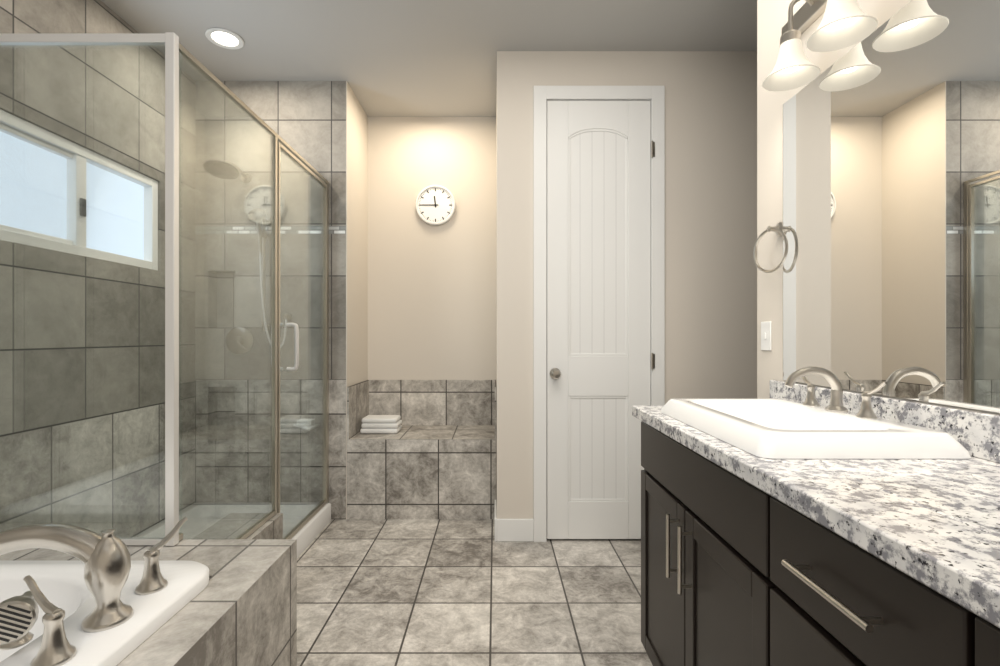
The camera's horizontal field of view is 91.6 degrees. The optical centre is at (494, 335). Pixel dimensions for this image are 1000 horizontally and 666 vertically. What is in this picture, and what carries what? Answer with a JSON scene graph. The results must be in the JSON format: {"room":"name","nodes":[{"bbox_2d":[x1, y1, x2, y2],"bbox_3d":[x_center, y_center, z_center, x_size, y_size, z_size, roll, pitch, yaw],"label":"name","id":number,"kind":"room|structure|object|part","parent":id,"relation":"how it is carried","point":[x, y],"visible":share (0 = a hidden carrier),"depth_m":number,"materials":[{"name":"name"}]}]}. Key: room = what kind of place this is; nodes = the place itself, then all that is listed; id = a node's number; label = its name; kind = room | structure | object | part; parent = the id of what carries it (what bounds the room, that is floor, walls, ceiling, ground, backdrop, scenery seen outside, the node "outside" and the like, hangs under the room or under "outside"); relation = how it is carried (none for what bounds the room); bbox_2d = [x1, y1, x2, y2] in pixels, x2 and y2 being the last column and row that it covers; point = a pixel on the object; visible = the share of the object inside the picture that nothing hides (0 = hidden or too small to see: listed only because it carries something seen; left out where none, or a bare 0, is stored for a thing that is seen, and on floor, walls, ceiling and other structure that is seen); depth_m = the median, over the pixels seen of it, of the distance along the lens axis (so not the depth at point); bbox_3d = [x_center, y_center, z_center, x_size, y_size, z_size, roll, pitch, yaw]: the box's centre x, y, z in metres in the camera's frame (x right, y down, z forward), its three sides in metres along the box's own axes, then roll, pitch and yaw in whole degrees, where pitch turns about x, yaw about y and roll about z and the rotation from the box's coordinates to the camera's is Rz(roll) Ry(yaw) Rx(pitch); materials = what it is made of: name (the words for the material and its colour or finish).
{"room":"bathroom","nodes":[
{"label":"bathroom","id":0,"kind":"room"},
{"bbox_2d":[0,0,194,537],"bbox_3d":[-1.955,-0.225,1.175,0.150,2.750,5.250,0,0,0],"label":"wall","id":1,"kind":"structure","parent":0,"point":[82,338],"depth_m":2.26,"materials":[{"name":"tile"}]},
{"bbox_2d":[0,109,157,269],"bbox_3d":[-1.932,-0.618,2.230,0.096,0.503,0.998,0,0,0],"label":"window","id":2,"kind":"structure","parent":1,"relation":"in","point":[57,193],"depth_m":2.20,"materials":[{"name":"white plastic"}]},
{"bbox_2d":[195,81,367,518],"bbox_3d":[-1.405,-0.225,3.375,0.950,2.750,0.650,0,0,0],"label":"wall","id":3,"kind":"structure","parent":0,"point":[324,122],"depth_m":3.05,"materials":[{"name":"tile"}]},
{"bbox_2d":[101,0,756,116],"bbox_3d":[0.325,-1.650,1.175,4.850,0.100,5.250,0,0,0],"label":"ceiling","id":4,"kind":"structure","parent":0,"point":[398,58],"depth_m":2.60,"materials":[{"name":"grey paint"}]},
{"bbox_2d":[205,28,243,48],"bbox_3d":[-1.450,-1.595,2.610,0.184,0.008,0.184,0,0,0],"label":"recessed light","id":5,"kind":"object","parent":4,"relation":"in","point":[223,38],"visible":1,"depth_m":2.61,"materials":[{"name":"white plastic"}]},
{"bbox_2d":[368,117,495,379],"bbox_3d":[-0.410,-0.225,3.625,1.040,2.750,0.150,0,0,0],"label":"wall","id":6,"kind":"structure","parent":0,"point":[432,288],"depth_m":3.55,"materials":[{"name":"beige paint"}]},
{"bbox_2d":[415,185,455,225],"bbox_3d":[-0.432,-0.950,3.532,0.290,0.290,0.032,0,0,0],"label":"clock","id":7,"kind":"object","parent":6,"relation":"attached to","point":[435,205],"visible":1,"depth_m":3.53,"materials":[{"name":"white plastic"}]},
{"bbox_2d":[297,519,652,665],"bbox_3d":[0.325,1.200,1.175,4.850,0.100,5.250,0,0,0],"label":"floor","id":8,"kind":"structure","parent":0,"point":[371,592],"depth_m":2.15,"materials":[{"name":"tile"}]},
{"bbox_2d":[0,517,296,665],"bbox_3d":[-1.270,0.785,0.164,1.215,0.730,2.923,0,0,0],"label":"tub","id":9,"kind":"object","parent":8,"relation":"on","point":[70,595],"visible":1,"depth_m":1.21,"materials":[{"name":"tile"}]},
{"bbox_2d":[0,517,187,665],"bbox_3d":[-1.029,0.532,1.129,0.399,0.223,0.399,0,0,0],"label":"faucet","id":10,"kind":"object","parent":9,"relation":"on","point":[115,594],"depth_m":1.07,"materials":[{"name":"silver metal"}]},
{"bbox_2d":[0,32,330,557],"bbox_3d":[-1.429,0.060,2.308,0.898,2.179,1.481,0,0,0],"label":"shower","id":11,"kind":"object","parent":8,"relation":"on","point":[303,522],"visible":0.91,"depth_m":2.30,"materials":[{"name":"clear glass"}]},
{"bbox_3d":[-1.050,0.055,2.430,0.140,0.245,0.020,0,0,0],"label":"handle","id":12,"kind":"part","parent":11,"relation":"part of","materials":[{"name":"white metal"}]},
{"bbox_2d":[347,380,495,518],"bbox_3d":[-0.460,0.735,3.299,0.936,0.830,0.498,0,0,0],"label":"bench","id":13,"kind":"object","parent":8,"relation":"on","point":[441,463],"visible":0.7,"depth_m":3.05,"materials":[{"name":"tile"}]},
{"bbox_2d":[360,415,401,433],"bbox_3d":[-0.769,0.598,3.300,0.252,0.101,0.170,0,0,0],"label":"towels","id":14,"kind":"object","parent":13,"relation":"on","point":[371,424],"visible":1,"depth_m":3.22,"materials":[{"name":"white fabric"}]},
{"bbox_2d":[632,366,999,665],"bbox_3d":[0.703,0.614,0.280,0.498,1.071,2.751,0,0,0],"label":"vanity","id":15,"kind":"object","parent":8,"relation":"on","point":[809,524],"visible":1,"depth_m":0.89,"materials":[{"name":"black wood"}]},
{"bbox_2d":[660,398,971,458],"bbox_3d":[0.721,0.223,1.231,0.418,0.061,0.596,0,0,0],"label":"sink","id":16,"kind":"object","parent":15,"relation":"in","point":[757,428],"depth_m":1.03,"materials":[{"name":"white ceramic"}]},
{"bbox_2d":[785,366,887,418],"bbox_3d":[0.826,0.136,1.253,0.157,0.114,0.314,0,0,0],"label":"faucet","id":17,"kind":"object","parent":15,"relation":"on","point":[836,409],"depth_m":1.24,"materials":[{"name":"silver metal"}]},
{"bbox_2d":[496,51,756,518],"bbox_3d":[1.380,-0.225,3.140,2.740,2.750,0.820,0,0,0],"label":"wall","id":18,"kind":"structure","parent":0,"point":[711,96],"depth_m":2.73,"materials":[{"name":"beige paint"}]},
{"bbox_2d":[494,499,533,540],"bbox_3d":[1.221,1.087,2.255,2.624,0.125,1.280,0,0,7],"label":"baseboard","id":19,"kind":"structure","parent":18,"relation":"attached to","point":[504,529],"depth_m":2.72,"materials":[{"name":"white wood"}]},
{"bbox_2d":[547,101,649,538],"bbox_3d":[0.581,-0.090,2.740,0.579,2.456,0.035,0,0,0],"label":"door","id":20,"kind":"structure","parent":18,"relation":"in","point":[598,152],"depth_m":2.72,"materials":[{"name":"white wood"}]},
{"bbox_2d":[550,368,560,378],"bbox_3d":[0.337,0.210,2.689,0.062,0.062,0.066,0,0,0],"label":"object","id":21,"kind":"structure","parent":20,"relation":"attached to","point":[555,373],"depth_m":2.66,"materials":[{"name":"silver metal"}]},
{"bbox_2d":[533,86,664,541],"bbox_3d":[0.582,-0.124,2.780,0.731,2.548,0.136,0,0,0],"label":"door frame","id":22,"kind":"structure","parent":18,"relation":"in","point":[655,95],"depth_m":2.71,"materials":[{"name":"white wood"}]},
{"bbox_2d":[651,141,654,368],"bbox_3d":[0.880,-0.070,2.706,0.022,2.030,0.012,0,0,0],"label":"door trim hinges","id":23,"kind":"object","parent":22,"relation":"attached to","point":[652,143],"depth_m":2.70,"materials":[{"name":"silver metal"}]},
{"bbox_2d":[757,0,999,414],"bbox_3d":[1.015,-0.225,0.160,0.120,2.750,3.220,0,0,0],"label":"wall","id":24,"kind":"structure","parent":0,"point":[772,15],"depth_m":1.67,"materials":[{"name":"beige paint"}]},
{"bbox_2d":[761,321,771,350],"bbox_3d":[0.950,0.000,1.706,0.009,0.101,0.061,0,0,0],"label":"light switch","id":25,"kind":"object","parent":24,"relation":"attached to","point":[766,327],"visible":1,"depth_m":1.70,"materials":[{"name":"white plastic"}]},
{"bbox_2d":[753,222,787,272],"bbox_3d":[0.933,-0.296,1.625,0.047,0.170,0.150,0,0,-10],"label":"towel ring","id":26,"kind":"object","parent":24,"relation":"attached to","point":[778,229],"visible":1,"depth_m":1.61,"materials":[{"name":"silver metal"}]},
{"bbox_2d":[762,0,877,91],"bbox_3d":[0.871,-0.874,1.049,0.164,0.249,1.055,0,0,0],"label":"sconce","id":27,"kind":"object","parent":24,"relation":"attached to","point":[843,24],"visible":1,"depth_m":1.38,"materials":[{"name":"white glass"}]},
{"bbox_2d":[783,0,999,412],"bbox_3d":[0.951,-0.309,0.253,0.005,0.907,2.695,0,0,0],"label":"mirror","id":28,"kind":"object","parent":24,"relation":"attached to","point":[891,154],"visible":1,"depth_m":1.13,"materials":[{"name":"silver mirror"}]}
]}

